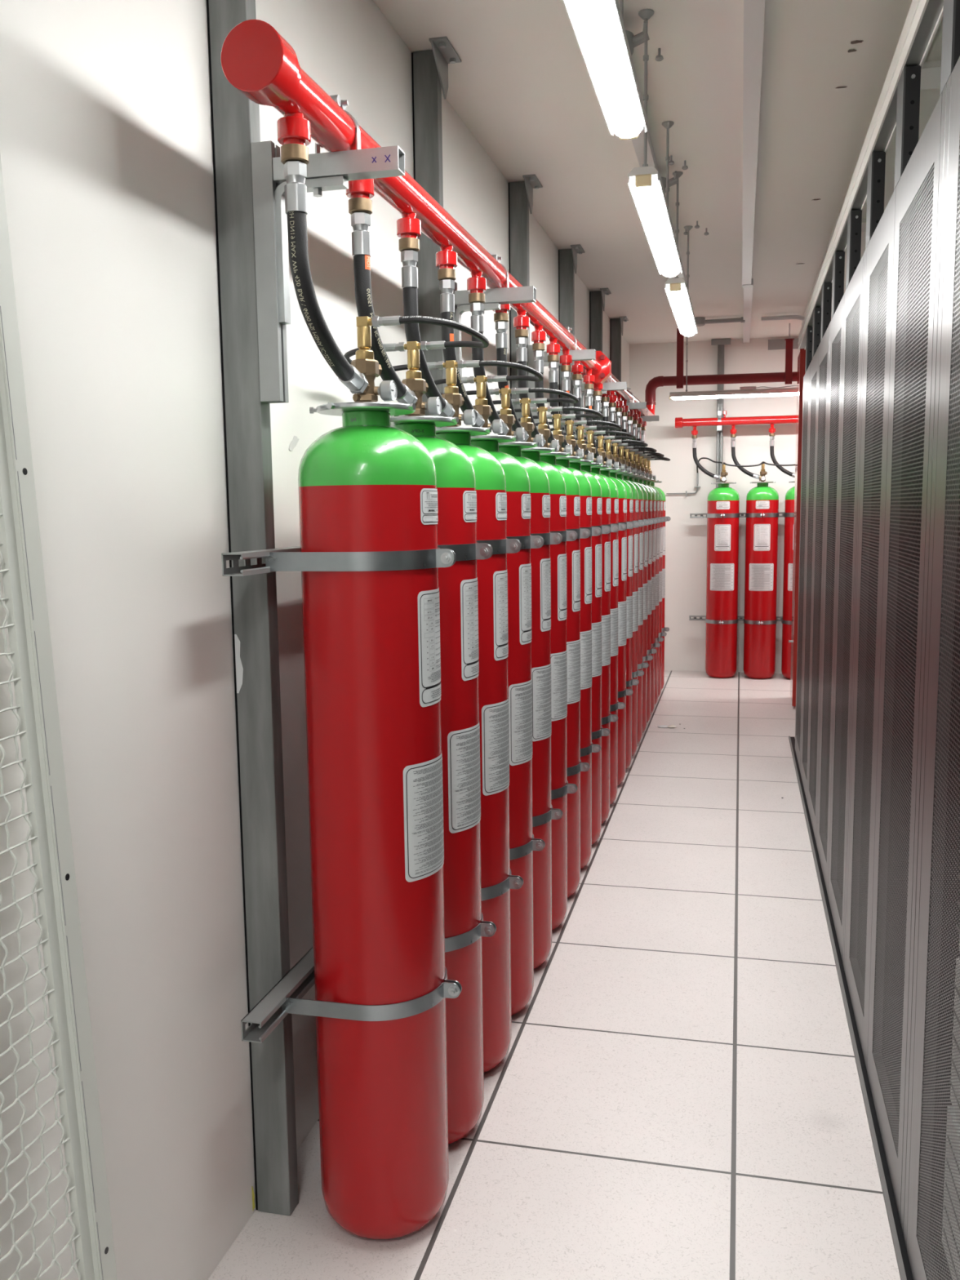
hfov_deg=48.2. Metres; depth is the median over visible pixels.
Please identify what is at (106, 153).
wall
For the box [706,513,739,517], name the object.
band
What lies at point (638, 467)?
gas cylinder
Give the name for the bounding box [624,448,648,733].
gas cylinder
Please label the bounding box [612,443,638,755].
gas cylinder
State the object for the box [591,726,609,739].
band
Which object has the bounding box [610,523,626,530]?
band
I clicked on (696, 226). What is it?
clip
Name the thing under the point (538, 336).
outlet
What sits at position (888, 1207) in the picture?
edging
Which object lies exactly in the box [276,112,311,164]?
outlet
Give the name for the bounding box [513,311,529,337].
outlet
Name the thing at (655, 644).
band
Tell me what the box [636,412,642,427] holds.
outlet
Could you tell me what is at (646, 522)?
band
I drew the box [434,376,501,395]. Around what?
hose
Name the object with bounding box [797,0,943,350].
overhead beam
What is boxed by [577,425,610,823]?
gas cylinder
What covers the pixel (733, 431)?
outlet
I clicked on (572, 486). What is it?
gas cylinder
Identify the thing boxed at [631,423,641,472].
hose
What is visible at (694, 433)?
outlet
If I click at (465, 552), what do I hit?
band
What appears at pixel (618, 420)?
hose
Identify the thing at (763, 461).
hose
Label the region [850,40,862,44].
chip
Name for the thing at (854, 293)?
tall cabinet
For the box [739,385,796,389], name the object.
box
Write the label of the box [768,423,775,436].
outlet
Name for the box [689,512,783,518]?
rail
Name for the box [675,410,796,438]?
pipe
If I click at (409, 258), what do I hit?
hose
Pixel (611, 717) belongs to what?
band
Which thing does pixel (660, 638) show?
band
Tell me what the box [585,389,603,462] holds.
hose
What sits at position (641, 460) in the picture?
gas cylinder
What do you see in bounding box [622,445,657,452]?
hose
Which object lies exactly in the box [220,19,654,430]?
pipe
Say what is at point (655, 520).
band
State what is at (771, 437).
hose
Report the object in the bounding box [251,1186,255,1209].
scrap
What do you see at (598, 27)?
lamp
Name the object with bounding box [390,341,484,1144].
gas cylinder
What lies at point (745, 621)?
band
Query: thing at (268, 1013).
rail
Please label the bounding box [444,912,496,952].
band
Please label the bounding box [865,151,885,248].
post
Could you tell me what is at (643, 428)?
outlet
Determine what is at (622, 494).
gas cylinder
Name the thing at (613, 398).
outlet
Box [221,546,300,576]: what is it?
rail
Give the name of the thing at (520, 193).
steel post
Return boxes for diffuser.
[671,392,796,399]
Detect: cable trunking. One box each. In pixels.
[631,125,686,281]
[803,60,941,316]
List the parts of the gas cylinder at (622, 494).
cap plate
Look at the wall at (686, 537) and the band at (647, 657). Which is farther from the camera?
the wall at (686, 537)
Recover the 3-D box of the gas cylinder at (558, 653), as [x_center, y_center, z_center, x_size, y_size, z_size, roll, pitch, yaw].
[0.168,0.104,3.761,0.274,1.864,0.272,1,7,14]
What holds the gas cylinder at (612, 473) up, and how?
on the floor
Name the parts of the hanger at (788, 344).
ceiling rod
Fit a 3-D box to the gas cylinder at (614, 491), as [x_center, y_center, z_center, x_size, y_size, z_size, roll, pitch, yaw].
[0.549,-0.092,5.329,0.274,1.864,0.272,1,7,14]
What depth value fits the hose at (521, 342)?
3.70 m
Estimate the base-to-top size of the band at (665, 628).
0.032 m
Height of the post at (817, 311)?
0.245 m
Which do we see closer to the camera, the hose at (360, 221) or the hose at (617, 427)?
the hose at (360, 221)
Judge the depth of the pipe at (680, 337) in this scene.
8.73 m
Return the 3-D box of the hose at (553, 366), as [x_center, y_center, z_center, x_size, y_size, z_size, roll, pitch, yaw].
[0.333,-0.955,4.448,0.043,0.361,0.251,2,7,20]
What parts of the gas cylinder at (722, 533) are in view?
cap plate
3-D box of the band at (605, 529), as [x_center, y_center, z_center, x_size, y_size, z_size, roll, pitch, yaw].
[0.398,-0.476,4.643,0.336,0.036,0.280,1,7,14]
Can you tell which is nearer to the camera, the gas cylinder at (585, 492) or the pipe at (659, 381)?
the gas cylinder at (585, 492)
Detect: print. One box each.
[289,211,333,365]
[364,254,370,270]
[366,288,391,368]
[404,315,467,326]
[449,333,453,341]
[455,360,466,395]
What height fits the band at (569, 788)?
0.032 m
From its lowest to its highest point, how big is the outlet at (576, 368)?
0.129 m
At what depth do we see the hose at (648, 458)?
7.88 m
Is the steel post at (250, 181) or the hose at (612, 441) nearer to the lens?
the steel post at (250, 181)
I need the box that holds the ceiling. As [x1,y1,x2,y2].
[373,0,942,344]
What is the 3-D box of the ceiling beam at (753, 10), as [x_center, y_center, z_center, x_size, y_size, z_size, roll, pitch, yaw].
[1.022,-1.885,4.024,0.068,0.151,11.058,1,7,14]
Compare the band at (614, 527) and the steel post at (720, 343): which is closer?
the band at (614, 527)
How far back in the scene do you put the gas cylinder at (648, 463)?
8.55 m
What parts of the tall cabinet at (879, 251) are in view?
post, perforated panel, casing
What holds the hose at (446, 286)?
attached to the pipe at (256, 60)
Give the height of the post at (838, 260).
0.245 m
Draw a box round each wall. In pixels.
[0,0,629,1279]
[629,336,799,673]
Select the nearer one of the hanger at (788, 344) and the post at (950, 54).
the post at (950, 54)
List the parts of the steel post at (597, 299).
post, support arm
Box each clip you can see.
[655,48,663,61]
[668,155,674,165]
[681,160,688,169]
[694,221,699,228]
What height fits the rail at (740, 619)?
0.041 m
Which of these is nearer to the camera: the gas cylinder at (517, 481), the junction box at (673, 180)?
the gas cylinder at (517, 481)
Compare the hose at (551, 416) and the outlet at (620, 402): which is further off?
the outlet at (620, 402)
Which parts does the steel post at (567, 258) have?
post, support arm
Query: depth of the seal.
2.81 m
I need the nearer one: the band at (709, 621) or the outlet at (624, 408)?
the outlet at (624, 408)
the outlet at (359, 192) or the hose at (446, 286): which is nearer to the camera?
the outlet at (359, 192)
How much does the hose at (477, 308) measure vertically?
0.361 m
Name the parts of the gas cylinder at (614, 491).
cap plate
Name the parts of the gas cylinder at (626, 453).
cap plate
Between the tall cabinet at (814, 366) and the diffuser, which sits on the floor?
the tall cabinet at (814, 366)
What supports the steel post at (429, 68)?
on the floor
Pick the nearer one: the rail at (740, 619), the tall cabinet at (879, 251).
the tall cabinet at (879, 251)
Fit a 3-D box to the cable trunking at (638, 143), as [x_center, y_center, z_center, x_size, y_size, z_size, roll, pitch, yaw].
[0.319,-1.712,2.839,0.058,0.133,8.400,1,7,14]
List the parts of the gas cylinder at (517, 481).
cap plate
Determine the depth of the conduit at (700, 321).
8.17 m
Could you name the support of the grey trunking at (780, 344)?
attached to the wall at (686, 537)
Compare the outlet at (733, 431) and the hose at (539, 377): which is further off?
the outlet at (733, 431)
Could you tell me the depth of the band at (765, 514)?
9.10 m
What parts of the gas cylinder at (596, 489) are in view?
cap plate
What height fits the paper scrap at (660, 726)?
0.018 m
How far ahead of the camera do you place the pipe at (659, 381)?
8.74 m
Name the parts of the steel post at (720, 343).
post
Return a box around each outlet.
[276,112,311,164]
[346,178,373,214]
[396,213,421,252]
[435,245,457,280]
[466,271,486,303]
[492,303,510,322]
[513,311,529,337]
[531,325,546,351]
[546,338,559,362]
[559,349,572,372]
[571,360,582,380]
[583,368,594,389]
[593,383,603,395]
[600,391,610,402]
[608,390,617,407]
[614,395,622,412]
[621,400,628,416]
[626,409,633,420]
[631,408,638,424]
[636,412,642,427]
[640,415,646,430]
[691,426,697,438]
[729,425,737,437]
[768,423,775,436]
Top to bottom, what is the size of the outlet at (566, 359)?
0.127 m
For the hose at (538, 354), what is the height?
0.361 m
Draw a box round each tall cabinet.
[788,348,805,706]
[795,363,810,773]
[800,346,818,802]
[807,323,830,843]
[816,293,844,896]
[827,250,865,967]
[844,187,896,1069]
[866,83,946,1233]
[903,56,959,1279]
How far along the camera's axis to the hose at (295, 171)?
1.84 m
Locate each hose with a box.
[283,160,368,393]
[343,342,445,371]
[351,212,417,404]
[368,315,488,350]
[400,249,455,417]
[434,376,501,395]
[439,279,484,427]
[454,360,543,382]
[470,302,509,435]
[492,398,539,414]
[495,321,528,441]
[508,387,578,404]
[515,337,546,447]
[517,413,566,426]
[533,350,559,451]
[545,406,603,418]
[548,361,573,451]
[550,426,587,435]
[561,371,580,456]
[572,420,621,430]
[573,379,589,459]
[574,435,605,443]
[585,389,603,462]
[592,430,636,439]
[594,395,608,465]
[601,401,615,468]
[608,407,622,466]
[610,439,648,446]
[615,412,626,467]
[621,416,632,469]
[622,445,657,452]
[626,420,637,471]
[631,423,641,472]
[633,451,664,457]
[635,426,645,474]
[640,430,644,464]
[642,456,670,461]
[692,438,721,479]
[722,461,764,466]
[730,437,759,479]
[763,461,795,466]
[769,435,795,477]
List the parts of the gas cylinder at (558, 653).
cap plate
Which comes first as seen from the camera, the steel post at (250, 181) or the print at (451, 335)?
the steel post at (250, 181)
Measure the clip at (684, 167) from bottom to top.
0.034 m
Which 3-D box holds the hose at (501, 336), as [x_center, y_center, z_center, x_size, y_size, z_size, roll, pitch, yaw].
[0.104,-0.837,3.507,0.043,0.361,0.251,2,7,20]
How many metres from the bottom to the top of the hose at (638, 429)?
0.361 m
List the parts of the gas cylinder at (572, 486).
cap plate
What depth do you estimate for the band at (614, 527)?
4.91 m
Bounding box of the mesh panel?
[0,155,117,1279]
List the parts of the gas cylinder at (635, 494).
cap plate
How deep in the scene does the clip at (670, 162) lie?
4.28 m
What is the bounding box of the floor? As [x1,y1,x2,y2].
[208,670,900,1279]
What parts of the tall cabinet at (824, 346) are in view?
perforated panel, casing, post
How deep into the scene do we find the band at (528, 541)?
3.03 m
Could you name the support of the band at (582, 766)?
attached to the rail at (268, 1013)
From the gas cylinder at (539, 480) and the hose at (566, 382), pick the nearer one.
the gas cylinder at (539, 480)
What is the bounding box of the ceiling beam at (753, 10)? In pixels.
[742,0,764,342]
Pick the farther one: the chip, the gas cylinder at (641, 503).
the gas cylinder at (641, 503)
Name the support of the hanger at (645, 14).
hanging from the ceiling
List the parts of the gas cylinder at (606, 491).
cap plate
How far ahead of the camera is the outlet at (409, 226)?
2.42 m
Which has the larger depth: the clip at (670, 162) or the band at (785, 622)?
the band at (785, 622)
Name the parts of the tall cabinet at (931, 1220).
casing, equipment panel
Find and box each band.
[265,547,456,571]
[281,966,462,1021]
[437,542,493,560]
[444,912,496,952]
[476,538,521,554]
[481,869,523,900]
[506,535,544,549]
[509,834,545,860]
[530,532,562,545]
[532,804,562,826]
[550,530,577,541]
[551,781,577,799]
[566,528,590,538]
[567,760,590,776]
[579,526,601,536]
[580,742,600,756]
[591,525,610,533]
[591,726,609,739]
[601,524,618,532]
[601,712,617,724]
[609,701,625,711]
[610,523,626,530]
[617,521,634,528]
[617,688,633,697]
[626,678,639,687]
[631,520,639,527]
[631,669,644,677]
[637,520,644,526]
[637,662,648,669]
[642,655,653,662]
[643,519,649,525]
[644,519,653,524]
[647,648,657,654]
[648,518,657,524]
[651,642,660,648]
[654,517,662,523]
[654,636,663,642]
[658,631,666,636]
[662,626,669,631]
[705,617,737,624]
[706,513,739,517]
[743,618,777,624]
[745,512,778,517]
[781,617,791,624]
[783,512,794,516]
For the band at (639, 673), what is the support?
attached to the rail at (268, 1013)
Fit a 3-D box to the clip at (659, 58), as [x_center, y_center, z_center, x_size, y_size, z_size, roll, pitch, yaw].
[0.544,-1.776,3.253,0.026,0.034,0.025,1,7,14]
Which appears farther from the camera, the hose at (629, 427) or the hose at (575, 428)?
the hose at (629, 427)
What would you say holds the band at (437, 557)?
attached to the rail at (247, 569)
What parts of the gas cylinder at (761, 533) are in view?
cap plate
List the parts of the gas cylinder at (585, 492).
cap plate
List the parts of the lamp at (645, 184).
rod, lamp rod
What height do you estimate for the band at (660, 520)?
0.036 m
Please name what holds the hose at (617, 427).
attached to the gas cylinder at (606, 491)
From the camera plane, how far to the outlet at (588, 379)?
5.32 m
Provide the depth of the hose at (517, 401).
3.67 m
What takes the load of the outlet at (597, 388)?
attached to the pipe at (256, 60)
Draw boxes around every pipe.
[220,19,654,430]
[644,371,797,404]
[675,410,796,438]
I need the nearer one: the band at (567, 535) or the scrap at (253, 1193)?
the scrap at (253, 1193)
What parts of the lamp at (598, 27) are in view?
lamp rod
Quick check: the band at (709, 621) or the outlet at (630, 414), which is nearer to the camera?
the outlet at (630, 414)
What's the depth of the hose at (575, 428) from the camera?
4.94 m
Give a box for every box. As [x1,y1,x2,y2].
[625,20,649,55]
[661,170,678,193]
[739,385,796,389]
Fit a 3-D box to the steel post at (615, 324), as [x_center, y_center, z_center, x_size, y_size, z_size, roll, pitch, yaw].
[1.195,-0.998,8.326,0.372,2.923,0.175,1,7,14]
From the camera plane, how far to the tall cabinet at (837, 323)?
4.30 m
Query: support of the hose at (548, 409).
attached to the gas cylinder at (572, 486)
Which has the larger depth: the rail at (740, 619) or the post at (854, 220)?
the rail at (740, 619)
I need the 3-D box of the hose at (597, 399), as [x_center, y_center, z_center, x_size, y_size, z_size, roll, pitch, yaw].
[0.658,-1.121,5.785,0.043,0.361,0.251,2,7,20]
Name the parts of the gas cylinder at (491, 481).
cap plate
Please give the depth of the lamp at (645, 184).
3.42 m
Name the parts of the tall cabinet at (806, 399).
perforated panel, casing, post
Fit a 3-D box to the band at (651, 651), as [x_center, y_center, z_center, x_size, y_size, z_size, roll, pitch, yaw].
[1.049,0.074,7.384,0.334,0.032,0.280,1,7,14]
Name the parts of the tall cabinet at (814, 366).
post, casing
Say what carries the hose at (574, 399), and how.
attached to the gas cylinder at (539, 480)
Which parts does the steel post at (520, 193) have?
post, support arm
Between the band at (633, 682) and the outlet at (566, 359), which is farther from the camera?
the band at (633, 682)
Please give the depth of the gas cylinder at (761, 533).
9.18 m
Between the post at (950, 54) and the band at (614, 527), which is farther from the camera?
the band at (614, 527)
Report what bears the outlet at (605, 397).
attached to the pipe at (256, 60)
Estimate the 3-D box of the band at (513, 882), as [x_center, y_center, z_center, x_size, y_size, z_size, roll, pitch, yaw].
[-0.049,0.638,2.870,0.334,0.032,0.280,1,7,14]
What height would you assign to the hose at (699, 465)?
0.361 m
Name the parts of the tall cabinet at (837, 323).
post, perforated panel, casing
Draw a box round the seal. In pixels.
[790,737,913,1279]
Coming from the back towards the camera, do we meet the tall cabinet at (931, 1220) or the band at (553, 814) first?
the band at (553, 814)
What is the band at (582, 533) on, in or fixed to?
attached to the rail at (247, 569)
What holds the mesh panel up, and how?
on the floor
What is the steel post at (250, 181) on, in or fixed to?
on the floor
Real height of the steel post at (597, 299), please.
2.911 m
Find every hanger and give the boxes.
[638,8,653,166]
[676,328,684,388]
[684,225,693,287]
[784,323,794,384]
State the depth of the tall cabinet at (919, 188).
2.44 m
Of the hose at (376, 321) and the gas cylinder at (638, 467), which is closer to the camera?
the hose at (376, 321)
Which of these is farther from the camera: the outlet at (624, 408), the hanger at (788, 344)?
the hanger at (788, 344)
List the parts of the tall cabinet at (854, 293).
perforated panel, casing, post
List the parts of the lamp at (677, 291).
rod, lamp rod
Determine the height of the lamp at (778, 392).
0.584 m
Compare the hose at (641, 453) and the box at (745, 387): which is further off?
the box at (745, 387)
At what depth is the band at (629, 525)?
5.61 m
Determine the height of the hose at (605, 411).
0.361 m
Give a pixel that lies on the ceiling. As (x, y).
(522, 85)
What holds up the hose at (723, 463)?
attached to the gas cylinder at (722, 533)
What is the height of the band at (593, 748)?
0.032 m
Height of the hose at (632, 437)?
0.030 m
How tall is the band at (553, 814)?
0.032 m
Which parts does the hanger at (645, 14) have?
rod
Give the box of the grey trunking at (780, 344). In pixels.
[768,337,798,350]
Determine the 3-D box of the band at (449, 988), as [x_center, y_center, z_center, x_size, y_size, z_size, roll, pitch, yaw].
[-0.201,0.717,2.243,0.334,0.032,0.280,1,7,14]
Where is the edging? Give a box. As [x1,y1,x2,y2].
[788,736,906,1279]
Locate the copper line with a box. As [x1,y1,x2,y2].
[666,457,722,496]
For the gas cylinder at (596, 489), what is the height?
1.864 m
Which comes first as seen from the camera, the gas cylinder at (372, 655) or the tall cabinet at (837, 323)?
the gas cylinder at (372, 655)
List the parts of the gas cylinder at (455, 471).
cap plate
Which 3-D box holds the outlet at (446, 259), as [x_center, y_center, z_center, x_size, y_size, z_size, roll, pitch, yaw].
[-0.086,-0.985,2.752,0.056,0.118,0.056,1,7,14]
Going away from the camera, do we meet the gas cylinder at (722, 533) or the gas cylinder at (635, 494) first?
the gas cylinder at (635, 494)
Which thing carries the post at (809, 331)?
on the tall cabinet at (806, 399)
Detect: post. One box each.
[206,0,404,1215]
[411,35,536,426]
[508,173,595,447]
[558,244,626,452]
[589,288,646,462]
[609,315,658,443]
[711,337,730,487]
[804,325,813,373]
[812,306,821,358]
[820,282,831,341]
[831,250,844,318]
[845,208,862,289]
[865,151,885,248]
[893,63,920,190]
[940,0,959,94]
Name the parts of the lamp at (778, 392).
rod, lamp rod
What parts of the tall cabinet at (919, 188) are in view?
perforated panel, casing, post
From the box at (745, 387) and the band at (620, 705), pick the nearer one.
the band at (620, 705)
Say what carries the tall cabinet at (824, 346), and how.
on the floor
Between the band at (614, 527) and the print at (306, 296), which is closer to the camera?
the print at (306, 296)
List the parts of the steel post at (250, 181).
post, support arm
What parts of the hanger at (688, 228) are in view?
rod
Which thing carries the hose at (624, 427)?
hanging from the pipe at (256, 60)
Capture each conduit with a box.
[695,316,744,326]
[760,315,804,325]
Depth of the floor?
2.81 m
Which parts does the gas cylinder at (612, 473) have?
cap plate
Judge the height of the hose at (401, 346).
0.030 m
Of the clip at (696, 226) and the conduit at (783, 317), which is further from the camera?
the conduit at (783, 317)
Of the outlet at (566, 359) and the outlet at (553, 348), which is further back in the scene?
the outlet at (566, 359)
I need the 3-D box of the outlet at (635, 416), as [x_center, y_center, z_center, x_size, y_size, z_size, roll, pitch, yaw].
[1.093,-1.603,7.599,0.056,0.143,0.056,1,7,14]
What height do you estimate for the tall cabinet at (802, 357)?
2.620 m
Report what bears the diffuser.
attached to the lamp at (778, 392)
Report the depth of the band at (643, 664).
6.69 m
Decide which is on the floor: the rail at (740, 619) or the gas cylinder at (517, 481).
the gas cylinder at (517, 481)
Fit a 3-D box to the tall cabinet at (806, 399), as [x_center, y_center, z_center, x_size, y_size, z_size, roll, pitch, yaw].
[2.341,-0.378,5.959,1.060,2.235,0.642,1,7,14]
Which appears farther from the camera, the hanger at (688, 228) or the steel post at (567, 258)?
the steel post at (567, 258)
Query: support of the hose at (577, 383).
attached to the pipe at (256, 60)
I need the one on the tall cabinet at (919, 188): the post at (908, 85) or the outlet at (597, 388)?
the post at (908, 85)
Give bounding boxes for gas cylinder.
[297,315,448,1239]
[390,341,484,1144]
[435,360,511,1072]
[471,375,533,1015]
[498,387,551,968]
[520,398,567,930]
[537,406,580,897]
[552,413,591,869]
[565,420,602,844]
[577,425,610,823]
[586,430,618,804]
[597,435,626,785]
[604,439,633,769]
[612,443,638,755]
[618,446,644,743]
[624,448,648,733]
[629,451,652,723]
[635,453,656,713]
[639,456,659,705]
[643,458,662,697]
[646,460,666,689]
[705,464,739,678]
[742,463,778,679]
[781,480,795,679]
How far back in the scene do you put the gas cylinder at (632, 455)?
7.26 m
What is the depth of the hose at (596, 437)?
5.62 m
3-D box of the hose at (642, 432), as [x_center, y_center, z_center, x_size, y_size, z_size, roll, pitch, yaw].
[1.288,-1.446,8.378,0.043,0.361,0.251,2,7,20]
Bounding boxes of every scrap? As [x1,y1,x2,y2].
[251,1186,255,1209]
[657,724,676,728]
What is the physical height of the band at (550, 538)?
0.036 m
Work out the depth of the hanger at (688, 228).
5.42 m
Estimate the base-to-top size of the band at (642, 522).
0.036 m
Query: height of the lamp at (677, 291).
0.500 m
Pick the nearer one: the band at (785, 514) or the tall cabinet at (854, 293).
the tall cabinet at (854, 293)
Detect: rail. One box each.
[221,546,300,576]
[240,946,315,1043]
[688,615,782,621]
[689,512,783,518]
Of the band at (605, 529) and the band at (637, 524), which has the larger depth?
the band at (637, 524)
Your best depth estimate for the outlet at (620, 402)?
6.61 m
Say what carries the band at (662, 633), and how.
attached to the rail at (268, 1013)
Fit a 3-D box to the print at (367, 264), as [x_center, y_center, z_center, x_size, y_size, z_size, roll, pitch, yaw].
[-0.224,-0.752,2.136,0.006,0.028,0.016,1,7,14]
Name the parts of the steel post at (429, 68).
post, support arm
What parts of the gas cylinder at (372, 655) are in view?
cap plate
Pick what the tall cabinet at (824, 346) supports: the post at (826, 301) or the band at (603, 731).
the post at (826, 301)
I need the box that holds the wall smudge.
[288,435,298,450]
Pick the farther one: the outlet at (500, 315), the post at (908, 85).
the outlet at (500, 315)
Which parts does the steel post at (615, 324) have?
post, support arm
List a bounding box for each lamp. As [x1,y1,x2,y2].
[563,0,647,139]
[627,120,682,277]
[664,171,697,336]
[669,336,796,399]
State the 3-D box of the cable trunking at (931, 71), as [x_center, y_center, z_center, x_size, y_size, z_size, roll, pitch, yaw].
[2.371,-1.809,3.209,2.168,0.118,10.100,1,7,14]
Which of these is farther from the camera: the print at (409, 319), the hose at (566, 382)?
the hose at (566, 382)
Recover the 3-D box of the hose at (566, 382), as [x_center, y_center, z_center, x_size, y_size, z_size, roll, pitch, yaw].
[0.409,-0.994,4.761,0.043,0.361,0.251,2,7,20]
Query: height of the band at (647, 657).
0.032 m
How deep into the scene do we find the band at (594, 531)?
4.29 m
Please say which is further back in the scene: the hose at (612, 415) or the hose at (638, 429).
the hose at (638, 429)
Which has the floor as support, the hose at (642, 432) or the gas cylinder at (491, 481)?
the gas cylinder at (491, 481)
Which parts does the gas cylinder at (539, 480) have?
cap plate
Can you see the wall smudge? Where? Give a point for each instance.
(293, 443)
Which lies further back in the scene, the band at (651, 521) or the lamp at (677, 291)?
the band at (651, 521)
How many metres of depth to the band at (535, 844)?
3.11 m
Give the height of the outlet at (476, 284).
0.119 m
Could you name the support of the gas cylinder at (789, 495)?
on the floor
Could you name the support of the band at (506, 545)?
attached to the rail at (247, 569)
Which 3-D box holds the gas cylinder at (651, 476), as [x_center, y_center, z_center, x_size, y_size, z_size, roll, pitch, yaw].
[1.274,-0.464,8.307,0.274,1.864,0.272,1,7,14]
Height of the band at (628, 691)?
0.032 m
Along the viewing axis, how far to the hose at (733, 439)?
9.22 m

